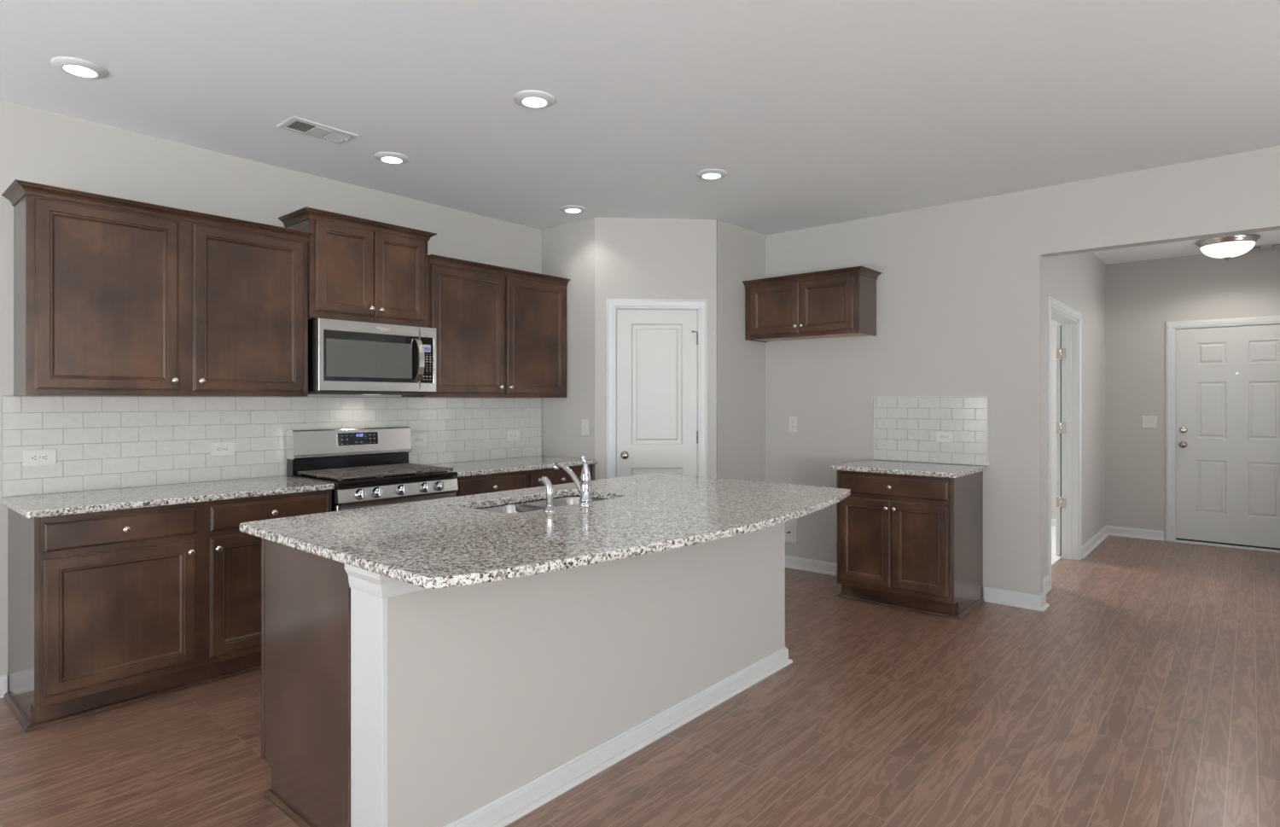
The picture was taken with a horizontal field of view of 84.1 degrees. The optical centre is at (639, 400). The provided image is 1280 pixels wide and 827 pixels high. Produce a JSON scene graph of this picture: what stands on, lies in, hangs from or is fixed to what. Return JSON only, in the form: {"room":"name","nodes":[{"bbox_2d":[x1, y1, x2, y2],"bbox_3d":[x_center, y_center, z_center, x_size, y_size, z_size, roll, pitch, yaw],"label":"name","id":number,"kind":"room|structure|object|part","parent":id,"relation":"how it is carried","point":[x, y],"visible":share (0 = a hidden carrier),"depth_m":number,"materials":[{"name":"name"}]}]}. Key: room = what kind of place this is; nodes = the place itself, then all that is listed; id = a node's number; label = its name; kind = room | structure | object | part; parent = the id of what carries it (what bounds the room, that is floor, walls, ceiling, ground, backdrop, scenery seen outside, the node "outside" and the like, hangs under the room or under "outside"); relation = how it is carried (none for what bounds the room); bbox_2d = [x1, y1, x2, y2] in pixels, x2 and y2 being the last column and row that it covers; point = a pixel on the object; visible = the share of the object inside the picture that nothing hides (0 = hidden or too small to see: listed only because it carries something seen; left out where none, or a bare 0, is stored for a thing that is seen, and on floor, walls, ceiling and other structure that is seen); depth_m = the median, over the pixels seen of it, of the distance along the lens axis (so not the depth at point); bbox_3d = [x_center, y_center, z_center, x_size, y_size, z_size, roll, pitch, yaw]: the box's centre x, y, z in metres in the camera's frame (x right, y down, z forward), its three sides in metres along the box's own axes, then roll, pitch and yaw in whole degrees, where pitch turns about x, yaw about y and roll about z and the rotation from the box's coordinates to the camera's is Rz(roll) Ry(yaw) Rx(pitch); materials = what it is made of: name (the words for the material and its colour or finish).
{"room":"kitchen","nodes":[
{"label":"kitchen","id":0,"kind":"room"},
{"bbox_2d":[0,99,616,691],"bbox_3d":[-2.558,-0.013,3.805,0.120,2.743,8.195,0,0,41],"label":"wall","id":1,"kind":"structure","parent":0,"point":[38,146],"depth_m":3.78,"materials":[{"name":"grey paint"}]},
{"bbox_2d":[0,674,7,698],"bbox_3d":[-4.007,1.313,2.007,0.031,0.092,3.338,0,0,41],"label":"baseboard","id":2,"kind":"structure","parent":1,"relation":"attached to","point":[2,678],"depth_m":3.26,"materials":[{"name":"white wood"}]},
{"bbox_2d":[1,179,313,396],"bbox_3d":[-2.391,-0.487,3.635,0.349,0.925,1.276,0,0,41],"label":"upper cabinet","id":3,"kind":"object","parent":1,"relation":"attached to","point":[113,296],"visible":1,"depth_m":3.44,"materials":[{"name":"wood"}]},
{"bbox_3d":[-2.799,-0.483,3.212,0.284,0.917,0.018,0,0,41],"label":"panel","id":4,"kind":"part","parent":3,"relation":"part of","materials":[{"name":"laminate"}]},
{"bbox_3d":[-2.477,-0.471,3.323,0.019,0.842,0.549,0,0,41],"label":"door","id":5,"kind":"part","parent":3,"relation":"part of","materials":[{"name":"brown wood"}]},
{"bbox_3d":[-2.392,-0.926,3.636,0.343,0.046,1.276,0,0,41],"label":"crown moulding","id":6,"kind":"part","parent":3,"relation":"part of","materials":[{"name":"brown wood"}]},
{"bbox_3d":[-2.294,-0.100,3.501,0.026,0.031,0.031,0,0,41],"label":"knob","id":7,"kind":"part","parent":3,"relation":"part of","materials":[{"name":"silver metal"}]},
{"bbox_3d":[-2.217,-0.100,3.590,0.026,0.031,0.031,0,0,41],"label":"knob","id":8,"kind":"part","parent":3,"relation":"part of","materials":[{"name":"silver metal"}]},
{"bbox_3d":[-2.075,-0.471,3.789,0.019,0.842,0.553,0,0,41],"label":"door","id":9,"kind":"part","parent":3,"relation":"part of","materials":[{"name":"brown wood"}]},
{"bbox_2d":[1,395,541,497],"bbox_3d":[-1.866,0.213,4.506,0.010,0.475,3.276,0,0,41],"label":"tile backsplash","id":10,"kind":"structure","parent":1,"relation":"attached to","point":[100,442],"depth_m":3.89,"materials":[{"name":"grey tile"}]},
{"bbox_2d":[22,448,56,466],"bbox_3d":[-2.843,0.270,3.360,0.009,0.078,0.124,0,0,41],"label":"outlet","id":11,"kind":"object","parent":10,"relation":"attached to","point":[43,456],"visible":1,"depth_m":3.36,"materials":[{"name":"white plastic"}]},
{"bbox_2d":[30,453,38,461],"bbox_3d":[-2.854,0.270,3.343,0.003,0.033,0.028,0,0,41],"label":"socket","id":12,"kind":"object","parent":11,"relation":"attached to","point":[34,457],"depth_m":3.34,"materials":[{"name":"white plastic"}]},
{"bbox_2d":[40,453,48,460],"bbox_3d":[-2.828,0.270,3.373,0.003,0.033,0.028,0,0,41],"label":"socket","id":13,"kind":"object","parent":11,"relation":"attached to","point":[43,456],"depth_m":3.37,"materials":[{"name":"white plastic"}]},
{"bbox_2d":[209,441,234,456],"bbox_3d":[-2.329,0.270,3.957,0.009,0.078,0.124,0,0,41],"label":"outlet","id":14,"kind":"object","parent":10,"relation":"attached to","point":[217,449],"visible":1,"depth_m":3.95,"materials":[{"name":"white plastic"}]},
{"bbox_2d":[215,446,221,452],"bbox_3d":[-2.339,0.270,3.940,0.003,0.033,0.028,0,0,41],"label":"socket","id":15,"kind":"object","parent":14,"relation":"attached to","point":[218,449],"depth_m":3.94,"materials":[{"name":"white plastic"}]},
{"bbox_2d":[223,446,229,452],"bbox_3d":[-2.314,0.270,3.970,0.003,0.033,0.028,0,0,41],"label":"socket","id":16,"kind":"object","parent":14,"relation":"attached to","point":[226,449],"depth_m":3.97,"materials":[{"name":"white plastic"}]},
{"bbox_2d":[410,434,426,446],"bbox_3d":[-1.524,0.271,4.891,0.009,0.078,0.124,0,0,41],"label":"outlet","id":17,"kind":"object","parent":10,"relation":"attached to","point":[416,439],"visible":0.96,"depth_m":4.89,"materials":[{"name":"white plastic"}]},
{"bbox_2d":[506,430,519,441],"bbox_3d":[-0.986,0.272,5.515,0.009,0.078,0.124,0,0,41],"label":"outlet","id":18,"kind":"object","parent":10,"relation":"attached to","point":[511,435],"visible":1,"depth_m":5.51,"materials":[{"name":"white plastic"}]},
{"bbox_2d":[278,206,436,327],"bbox_3d":[-1.724,-0.777,4.390,0.374,0.608,0.841,0,0,41],"label":"upper cabinet","id":19,"kind":"object","parent":1,"relation":"attached to","point":[360,270],"visible":0.95,"depth_m":4.24,"materials":[{"name":"wood"}]},
{"bbox_3d":[-1.990,-0.772,4.131,0.309,0.598,0.018,0,0,41],"label":"panel","id":20,"kind":"part","parent":19,"relation":"part of","materials":[{"name":"laminate"}]},
{"bbox_3d":[-1.726,-0.768,4.156,0.019,0.518,0.350,0,0,41],"label":"door","id":21,"kind":"part","parent":19,"relation":"part of","materials":[{"name":"brown wood"}]},
{"bbox_3d":[-1.725,-1.056,4.390,0.368,0.050,0.841,0,0,41],"label":"crown moulding","id":22,"kind":"part","parent":19,"relation":"part of","materials":[{"name":"brown wood"}]},
{"bbox_2d":[308,317,436,395],"bbox_3d":[-1.684,-0.252,4.376,0.451,0.429,0.760,0,0,41],"label":"microwave","id":23,"kind":"object","parent":19,"relation":"attached to","point":[346,357],"visible":1,"depth_m":4.21,"materials":[{"name":"silver metal"}]},
{"bbox_3d":[-1.595,-0.257,4.237,0.024,0.285,0.604,0,0,41],"label":"door glass","id":24,"kind":"part","parent":23,"relation":"part of","materials":[{"name":"grey glass"}]},
{"bbox_3d":[-1.380,-0.255,4.428,0.065,0.274,0.036,0,0,29],"label":"handle","id":25,"kind":"part","parent":23,"relation":"part of","materials":[{"name":"silver metal"}]},
{"bbox_3d":[-1.356,-0.261,4.513,0.031,0.408,0.123,0,0,41],"label":"control frame","id":26,"kind":"part","parent":23,"relation":"part of","materials":[{"name":"silver metal"}]},
{"bbox_3d":[-1.493,-0.768,4.426,0.019,0.518,0.346,0,0,41],"label":"door","id":27,"kind":"part","parent":19,"relation":"part of","materials":[{"name":"brown wood"}]},
{"bbox_2d":[401,254,570,397],"bbox_3d":[-1.075,-0.486,5.162,0.349,0.923,1.246,0,0,41],"label":"upper cabinet","id":28,"kind":"object","parent":1,"relation":"attached to","point":[501,332],"visible":0.96,"depth_m":5.01,"materials":[{"name":"wood"}]},
{"bbox_3d":[-1.501,-0.483,4.718,0.284,0.917,0.018,0,0,41],"label":"panel","id":29,"kind":"part","parent":28,"relation":"part of","materials":[{"name":"laminate"}]},
{"bbox_3d":[-1.166,-0.469,4.844,0.019,0.841,0.585,0,0,41],"label":"door","id":30,"kind":"part","parent":28,"relation":"part of","materials":[{"name":"brown wood"}]},
{"bbox_3d":[-0.963,-0.925,5.073,0.055,0.044,1.234,0,0,41],"label":"crown moulding","id":31,"kind":"part","parent":28,"relation":"part of","materials":[{"name":"brown wood"}]},
{"bbox_3d":[-0.770,-0.469,5.304,0.019,0.841,0.568,0,0,41],"label":"door","id":32,"kind":"part","parent":28,"relation":"part of","materials":[{"name":"brown wood"}]},
{"bbox_2d":[0,0,1279,264],"bbox_3d":[1.952,-1.424,2.205,9.400,0.080,12.020,0,0,41],"label":"ceiling","id":33,"kind":"structure","parent":0,"point":[815,113],"depth_m":3.19,"materials":[{"name":"white paint"}]},
{"bbox_2d":[51,56,108,79],"bbox_3d":[-2.325,-1.375,2.946,0.188,0.018,0.188,0,0,41],"label":"recessed light","id":34,"kind":"object","parent":33,"relation":"in","point":[76,66],"visible":1,"depth_m":2.92,"materials":[{"name":"white plastic"}]},
{"bbox_2d":[276,115,358,144],"bbox_3d":[-1.649,-1.369,3.635,0.195,0.031,0.335,0,0,41],"label":"ceiling vent","id":35,"kind":"object","parent":33,"relation":"in","point":[295,124],"visible":1,"depth_m":3.61,"materials":[{"name":"white metal"}]},
{"bbox_2d":[373,151,408,163],"bbox_3d":[-1.412,-1.375,4.035,0.188,0.018,0.188,0,0,41],"label":"recessed light","id":36,"kind":"object","parent":33,"relation":"in","point":[386,157],"visible":1,"depth_m":4.00,"materials":[{"name":"white plastic"}]},
{"bbox_2d":[513,89,555,108],"bbox_3d":[-0.484,-1.375,3.254,0.188,0.018,0.188,0,0,41],"label":"recessed light","id":37,"kind":"object","parent":33,"relation":"in","point":[531,98],"visible":1,"depth_m":3.22,"materials":[{"name":"white plastic"}]},
{"bbox_2d":[559,204,586,213],"bbox_3d":[-0.483,-1.375,5.113,0.188,0.018,0.188,0,0,41],"label":"recessed light","id":38,"kind":"object","parent":33,"relation":"in","point":[570,208],"visible":1,"depth_m":5.07,"materials":[{"name":"white plastic"}]},
{"bbox_2d":[696,168,727,180],"bbox_3d":[0.436,-1.375,4.325,0.188,0.018,0.188,0,0,41],"label":"recessed light","id":39,"kind":"object","parent":33,"relation":"in","point":[709,174],"visible":1,"depth_m":4.29,"materials":[{"name":"white plastic"}]},
{"bbox_2d":[1195,233,1260,261],"bbox_3d":[5.042,-1.290,6.090,0.432,0.189,0.432,0,0,41],"label":"ceiling lamp","id":40,"kind":"object","parent":33,"relation":"attached to","point":[1226,247],"visible":0.99,"depth_m":5.98,"materials":[{"name":"white glass"}]},
{"bbox_3d":[5.042,-1.283,6.090,0.366,0.110,0.366,0,0,41],"label":"lamp shade","id":41,"kind":"part","parent":40,"relation":"part of","materials":[{"name":"white glass"}]},
{"bbox_2d":[1250,242,1279,250],"bbox_3d":[5.594,-1.369,6.334,0.300,0.031,0.170,0,0,41],"label":"ceiling vent","id":42,"kind":"object","parent":33,"relation":"in","point":[1271,245],"visible":0.81,"depth_m":6.31,"materials":[{"name":"white metal"}]},
{"bbox_2d":[0,526,1279,826],"bbox_3d":[2.305,1.383,2.614,9.400,0.072,13.100,0,0,41],"label":"floor","id":43,"kind":"structure","parent":0,"point":[1145,692],"depth_m":2.90,"materials":[{"name":"brown wood"}]},
{"bbox_2d":[4,488,331,732],"bbox_3d":[-2.281,0.917,3.529,0.654,0.883,1.250,0,0,41],"label":"base cabinet","id":44,"kind":"object","parent":43,"relation":"on","point":[107,610],"visible":0.92,"depth_m":3.16,"materials":[{"name":"wood"}]},
{"bbox_3d":[-2.689,0.917,3.091,0.608,0.883,0.018,0,0,41],"label":"panel","id":45,"kind":"part","parent":44,"relation":"part of","materials":[{"name":"laminate"}]},
{"bbox_3d":[-2.257,0.562,3.110,0.019,0.120,0.553,0,0,41],"label":"drawer","id":46,"kind":"part","parent":44,"relation":"part of","materials":[{"name":"brown wood"}]},
{"bbox_3d":[-2.258,0.934,3.109,0.019,0.566,0.552,0,0,41],"label":"door","id":47,"kind":"part","parent":44,"relation":"part of","materials":[{"name":"brown wood"}]},
{"bbox_3d":[-2.240,0.562,3.096,0.026,0.031,0.031,0,0,41],"label":"knob","id":48,"kind":"part","parent":44,"relation":"part of","materials":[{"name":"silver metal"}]},
{"bbox_3d":[-2.313,1.349,3.557,0.533,0.019,1.250,0,0,41],"label":"shoe moulding","id":49,"kind":"part","parent":44,"relation":"part of","materials":[{"name":"brown wood"}]},
{"bbox_2d":[0,475,334,518],"bbox_3d":[-2.284,0.459,3.529,0.631,0.030,1.264,0,0,41],"label":"countertop","id":50,"kind":"structure","parent":44,"relation":"on","point":[53,504],"depth_m":3.36,"materials":[{"name":"stone"}]},
{"bbox_3d":[-2.077,0.702,3.285,0.026,0.031,0.031,0,0,41],"label":"knob","id":51,"kind":"part","parent":44,"relation":"part of","materials":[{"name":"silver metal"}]},
{"bbox_3d":[-2.002,0.704,3.372,0.026,0.031,0.031,0,0,41],"label":"knob","id":52,"kind":"part","parent":44,"relation":"part of","materials":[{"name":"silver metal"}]},
{"bbox_3d":[-1.854,0.934,3.579,0.019,0.566,0.568,0,0,41],"label":"door","id":53,"kind":"part","parent":44,"relation":"part of","materials":[{"name":"brown wood"}]},
{"bbox_3d":[-1.854,0.562,3.579,0.019,0.120,0.568,0,0,41],"label":"drawer","id":54,"kind":"part","parent":44,"relation":"part of","materials":[{"name":"brown wood"}]},
{"bbox_3d":[-1.837,0.562,3.564,0.026,0.031,0.031,0,0,41],"label":"knob","id":55,"kind":"part","parent":44,"relation":"part of","materials":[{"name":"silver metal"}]},
{"bbox_3d":[-1.897,0.917,4.011,0.608,0.883,0.018,0,0,41],"label":"panel","id":56,"kind":"part","parent":44,"relation":"part of","materials":[{"name":"laminate"}]},
{"bbox_2d":[285,426,458,511],"bbox_3d":[-1.588,0.767,4.266,0.687,1.184,0.762,0,0,41],"label":"gas range","id":57,"kind":"object","parent":43,"relation":"on","point":[367,467],"visible":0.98,"depth_m":4.23,"materials":[{"name":"silver metal"}]},
{"bbox_3d":[-1.764,0.237,4.438,0.013,0.077,0.262,0,0,41],"label":"display panel","id":58,"kind":"part","parent":57,"relation":"part of","materials":[{"name":"black glass"}]},
{"bbox_3d":[-1.519,0.510,3.873,0.040,0.060,0.060,-11,-7,40],"label":"burner knob","id":59,"kind":"part","parent":57,"relation":"part of","materials":[{"name":"silver metal"}]},
{"bbox_2d":[286,470,457,487],"bbox_3d":[-1.608,0.450,4.283,0.634,0.032,0.758,0,0,41],"label":"cooktop","id":60,"kind":"object","parent":57,"relation":"in","point":[340,478],"depth_m":4.07,"materials":[{"name":"black metal"}]},
{"bbox_3d":[-1.455,0.510,3.947,0.040,0.060,0.060,-11,-7,40],"label":"burner knob","id":61,"kind":"part","parent":57,"relation":"part of","materials":[{"name":"silver metal"}]},
{"bbox_3d":[-1.387,0.860,4.093,0.033,0.598,0.754,0,0,41],"label":"oven door","id":62,"kind":"part","parent":57,"relation":"part of","materials":[{"name":"silver metal"}]},
{"bbox_3d":[-1.383,0.513,4.090,0.050,0.079,0.754,0,0,41],"label":"control panel","id":63,"kind":"part","parent":57,"relation":"part of","materials":[{"name":"silver metal"}]},
{"bbox_3d":[-1.357,0.510,4.062,0.040,0.060,0.060,-11,-7,40],"label":"burner knob","id":64,"kind":"part","parent":57,"relation":"part of","materials":[{"name":"silver metal"}]},
{"bbox_3d":[-1.257,0.510,4.178,0.040,0.060,0.060,-11,-7,40],"label":"burner knob","id":65,"kind":"part","parent":57,"relation":"part of","materials":[{"name":"silver metal"}]},
{"bbox_3d":[-1.194,0.510,4.250,0.040,0.060,0.060,-11,-7,40],"label":"burner knob","id":66,"kind":"part","parent":57,"relation":"part of","materials":[{"name":"silver metal"}]},
{"bbox_2d":[453,464,591,496],"bbox_3d":[-0.969,0.917,5.052,0.654,0.883,1.206,0,0,41],"label":"base cabinet","id":67,"kind":"object","parent":43,"relation":"on","point":[473,485],"visible":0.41,"depth_m":4.73,"materials":[{"name":"wood"}]},
{"bbox_3d":[-0.956,0.562,4.620,0.019,0.120,0.538,0,0,41],"label":"drawer","id":68,"kind":"part","parent":67,"relation":"part of","materials":[{"name":"brown wood"}]},
{"bbox_2d":[425,455,597,477],"bbox_3d":[-0.963,0.459,5.063,0.631,0.030,1.245,0,0,41],"label":"countertop","id":69,"kind":"structure","parent":67,"relation":"on","point":[504,465],"depth_m":4.93,"materials":[{"name":"stone"}]},
{"bbox_3d":[-0.563,0.562,5.077,0.019,0.120,0.570,0,0,41],"label":"drawer","id":70,"kind":"part","parent":67,"relation":"part of","materials":[{"name":"brown wood"}]},
{"bbox_2d":[261,501,792,826],"bbox_3d":[-0.293,0.917,3.098,0.879,0.884,2.315,0,0,41],"label":"kitchen island","id":71,"kind":"object","parent":43,"relation":"on","point":[386,701],"visible":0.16,"depth_m":2.35,"materials":[{"name":"grey paint"}]},
{"bbox_3d":[-0.341,1.349,3.123,0.560,0.019,2.277,0,0,41],"label":"shoe moulding","id":72,"kind":"part","parent":71,"relation":"part of","materials":[{"name":"brown wood"}]},
{"bbox_3d":[-1.091,0.917,2.300,0.622,0.884,0.021,0,0,41],"label":"panel","id":73,"kind":"part","parent":71,"relation":"part of","materials":[{"name":"laminate"}]},
{"bbox_3d":[-0.780,0.917,2.042,0.180,0.884,0.016,0,0,41],"label":"post","id":74,"kind":"part","parent":71,"relation":"part of","materials":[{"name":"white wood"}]},
{"bbox_3d":[-0.043,0.513,2.884,0.201,0.076,2.292,0,0,41],"label":"cap moulding","id":75,"kind":"part","parent":71,"relation":"part of","materials":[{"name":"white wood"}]},
{"bbox_2d":[239,472,850,588],"bbox_3d":[-0.140,0.459,3.020,1.436,0.030,2.398,0,0,41],"label":"island countertop","id":76,"kind":"structure","parent":71,"relation":"on","point":[447,542],"depth_m":2.50,"materials":[{"name":"stone"}]},
{"bbox_2d":[476,495,605,512],"bbox_3d":[-0.423,0.565,3.176,0.421,0.177,0.757,0,0,41],"label":"sink","id":77,"kind":"object","parent":76,"relation":"in","point":[526,506],"visible":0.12,"depth_m":3.28,"materials":[{"name":"metal"}]},
{"bbox_3d":[-0.550,0.565,3.028,0.421,0.177,0.368,0,0,41],"label":"bowl","id":78,"kind":"part","parent":77,"relation":"part of","materials":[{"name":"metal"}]},
{"bbox_3d":[-0.303,0.565,3.314,0.421,0.177,0.391,0,0,41],"label":"bowl","id":79,"kind":"part","parent":77,"relation":"part of","materials":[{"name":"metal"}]},
{"bbox_2d":[538,476,557,511],"bbox_3d":[-0.376,0.376,2.876,0.089,0.137,0.058,0,0,41],"label":"sprayer","id":80,"kind":"object","parent":76,"relation":"on","point":[549,491],"visible":1,"depth_m":2.86,"materials":[{"name":"silver metal"}]},
{"bbox_2d":[552,455,592,506],"bbox_3d":[-0.296,0.338,3.074,0.231,0.212,0.059,0,0,41],"label":"faucet","id":81,"kind":"object","parent":76,"relation":"on","point":[584,486],"visible":1,"depth_m":3.01,"materials":[{"name":"silver metal"}]},
{"bbox_3d":[-0.309,0.338,3.085,0.197,0.132,0.026,0,0,41],"label":"spout","id":82,"kind":"part","parent":81,"relation":"part of","materials":[{"name":"silver metal"}]},
{"bbox_3d":[-0.231,0.283,3.018,0.045,0.101,0.045,0,0,41],"label":"lever handle","id":83,"kind":"part","parent":81,"relation":"part of","materials":[{"name":"silver metal"}]},
{"bbox_3d":[-0.040,1.318,2.880,0.211,0.081,2.315,0,0,41],"label":"baseboard","id":84,"kind":"part","parent":71,"relation":"part of","materials":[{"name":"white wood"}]},
{"bbox_2d":[836,470,984,619],"bbox_3d":[1.829,0.917,4.835,0.806,0.883,0.664,0,0,41],"label":"base cabinet","id":85,"kind":"object","parent":43,"relation":"on","point":[914,543],"visible":0.99,"depth_m":4.58,"materials":[{"name":"wood"}]},
{"bbox_3d":[1.559,0.917,5.098,0.018,0.883,0.618,0,0,41],"label":"panel","id":86,"kind":"part","parent":85,"relation":"part of","materials":[{"name":"laminate"}]},
{"bbox_3d":[1.494,0.934,4.731,0.358,0.566,0.019,0,0,41],"label":"door","id":87,"kind":"part","parent":85,"relation":"part of","materials":[{"name":"brown wood"}]},
{"bbox_3d":[1.631,0.562,4.614,0.714,0.120,0.019,0,0,41],"label":"drawer","id":88,"kind":"part","parent":85,"relation":"part of","materials":[{"name":"brown wood"}]},
{"bbox_2d":[831,459,984,477],"bbox_3d":[1.826,0.459,4.842,0.823,0.030,0.636,0,0,41],"label":"countertop","id":89,"kind":"structure","parent":85,"relation":"on","point":[871,466],"depth_m":4.72,"materials":[{"name":"stone"}]},
{"bbox_3d":[1.856,1.349,4.867,0.806,0.019,0.543,0,0,41],"label":"shoe moulding","id":90,"kind":"part","parent":85,"relation":"part of","materials":[{"name":"brown wood"}]},
{"bbox_3d":[1.768,0.934,4.495,0.355,0.566,0.019,0,0,41],"label":"door","id":91,"kind":"part","parent":85,"relation":"part of","materials":[{"name":"brown wood"}]},
{"bbox_3d":[2.128,0.917,4.607,0.018,0.883,0.618,0,0,41],"label":"panel","id":92,"kind":"part","parent":85,"relation":"part of","materials":[{"name":"laminate"}]},
{"bbox_2d":[541,217,765,482],"bbox_3d":[0.200,-0.013,5.664,1.949,2.743,0.608,0,0,-9],"label":"wall","id":93,"kind":"structure","parent":0,"point":[602,258],"depth_m":5.43,"materials":[{"name":"grey paint"}]},
{"bbox_2d":[581,419,588,435],"bbox_3d":[-0.423,0.205,5.416,0.074,0.122,0.018,0,0,41],"label":"light switch","id":94,"kind":"object","parent":93,"relation":"attached to","point":[584,423],"visible":1,"depth_m":5.42,"materials":[{"name":"white plastic"}]},
{"bbox_2d":[605,298,707,478],"bbox_3d":[0.128,0.294,5.408,0.770,2.130,0.162,0,0,-4],"label":"door","id":95,"kind":"structure","parent":93,"relation":"in","point":[662,344],"depth_m":5.39,"materials":[{"name":"white wood"}]},
{"bbox_3d":[-0.114,0.413,5.340,0.064,0.064,0.062,0,0,-4],"label":"knob","id":96,"kind":"part","parent":95,"relation":"part of","materials":[{"name":"silver metal"}]},
{"bbox_2d":[765,145,1279,598],"bbox_3d":[3.900,-0.013,3.566,7.626,2.743,0.115,0,0,41],"label":"wall","id":97,"kind":"structure","parent":0,"point":[960,285],"depth_m":4.82,"materials":[{"name":"grey paint"}]},
{"bbox_2d":[785,517,797,543],"bbox_3d":[1.173,1.056,5.813,0.240,0.205,0.042,0,0,41],"label":"water supply box","id":98,"kind":"object","parent":97,"relation":"attached to","point":[791,526],"visible":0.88,"depth_m":5.78,"materials":[{"name":"white plastic"}]},
{"bbox_2d":[789,416,797,431],"bbox_3d":[1.245,0.191,5.772,0.074,0.122,0.009,0,0,41],"label":"outlet","id":99,"kind":"object","parent":97,"relation":"attached to","point":[793,420],"visible":1,"depth_m":5.77,"materials":[{"name":"white plastic"}]},
{"bbox_2d":[785,554,836,575],"bbox_3d":[1.126,1.313,5.372,0.979,0.092,0.771,0,0,41],"label":"baseboard","id":100,"kind":"structure","parent":97,"relation":"attached to","point":[811,565],"depth_m":5.66,"materials":[{"name":"white wood"}]},
{"bbox_2d":[742,266,881,342],"bbox_3d":[1.310,-0.721,5.481,0.993,0.468,0.362,0,0,41],"label":"upper cabinet","id":101,"kind":"object","parent":97,"relation":"attached to","point":[841,302],"visible":1,"depth_m":5.32,"materials":[{"name":"laminate"}]},
{"bbox_3d":[1.043,-0.708,5.519,0.428,0.390,0.019,0,0,41],"label":"door","id":102,"kind":"part","parent":101,"relation":"part of","materials":[{"name":"brown wood"}]},
{"bbox_3d":[1.311,-0.931,5.481,0.993,0.048,0.356,0,0,41],"label":"crown moulding","id":103,"kind":"part","parent":101,"relation":"part of","materials":[{"name":"brown wood"}]},
{"bbox_3d":[1.372,-0.708,5.236,0.428,0.390,0.019,0,0,41],"label":"door","id":104,"kind":"part","parent":101,"relation":"part of","materials":[{"name":"brown wood"}]},
{"bbox_3d":[1.669,-0.719,5.215,0.018,0.464,0.297,0,0,41],"label":"panel","id":105,"kind":"part","parent":101,"relation":"part of","materials":[{"name":"laminate"}]},
{"bbox_2d":[872,395,989,466],"bbox_3d":[2.057,0.208,5.072,0.808,0.478,0.010,0,0,41],"label":"tile backsplash","id":106,"kind":"structure","parent":97,"relation":"attached to","point":[904,428],"depth_m":5.05,"materials":[{"name":"grey tile"}]},
{"bbox_2d":[936,430,953,442],"bbox_3d":[2.142,0.255,4.987,0.118,0.078,0.009,0,0,41],"label":"outlet","id":107,"kind":"object","parent":106,"relation":"attached to","point":[941,436],"visible":1,"depth_m":4.99,"materials":[{"name":"white plastic"}]},
{"bbox_2d":[983,518,1055,611],"bbox_3d":[2.633,1.313,6.849,2.928,0.092,3.496,0,0,41],"label":"baseboard","id":108,"kind":"structure","parent":97,"relation":"attached to","point":[991,595],"depth_m":4.70,"materials":[{"name":"white wood"}]},
{"bbox_2d":[1051,319,1061,518],"bbox_3d":[2.588,-0.013,7.064,2.820,2.743,3.470,0,0,41],"label":"wall","id":109,"kind":"structure","parent":0,"point":[1054,322],"depth_m":7.61,"materials":[{"name":"grey paint"}]},
{"bbox_2d":[1043,251,1105,577],"bbox_3d":[3.630,-0.013,6.021,0.120,2.743,3.250,0,0,41],"label":"wall","id":110,"kind":"structure","parent":0,"point":[1077,281],"depth_m":6.45,"materials":[{"name":"grey paint"}]},
{"bbox_2d":[1047,296,1082,586],"bbox_3d":[3.555,0.299,5.955,0.183,2.119,2.006,0,0,41],"label":"door frame","id":111,"kind":"structure","parent":110,"relation":"in","point":[1068,334],"depth_m":6.07,"materials":[{"name":"white wood"}]},
{"bbox_3d":[3.889,0.339,6.456,0.035,2.000,0.812,0,0,41],"label":"panel","id":112,"kind":"part","parent":111,"relation":"part of","materials":[{"name":"white wood"}]},
{"bbox_2d":[1082,525,1163,558],"bbox_3d":[4.446,1.313,6.508,0.480,0.092,1.445,0,0,41],"label":"baseboard","id":113,"kind":"structure","parent":110,"relation":"attached to","point":[1100,536],"depth_m":6.97,"materials":[{"name":"white wood"}]},
{"bbox_2d":[1105,246,1279,540],"bbox_3d":[5.887,-0.013,6.312,2.920,2.743,0.140,0,0,41],"label":"wall","id":114,"kind":"structure","parent":0,"point":[1142,296],"depth_m":6.97,"materials":[{"name":"grey paint"}]},
{"bbox_2d":[1142,415,1157,428],"bbox_3d":[5.006,0.209,6.967,0.120,0.122,0.018,0,0,41],"label":"light switch","id":115,"kind":"object","parent":114,"relation":"attached to","point":[1149,421],"visible":1,"depth_m":6.97,"materials":[{"name":"white plastic"}]},
{"bbox_2d":[1165,314,1279,552],"bbox_3d":[5.542,0.297,6.573,1.073,2.124,0.196,0,0,41],"label":"door","id":116,"kind":"structure","parent":114,"relation":"in","point":[1223,375],"depth_m":6.61,"materials":[{"name":"white wood"}]},
{"bbox_3d":[5.194,0.421,6.785,0.064,0.064,0.062,0,0,41],"label":"knob","id":117,"kind":"part","parent":116,"relation":"part of","materials":[{"name":"silver metal"}]}
]}

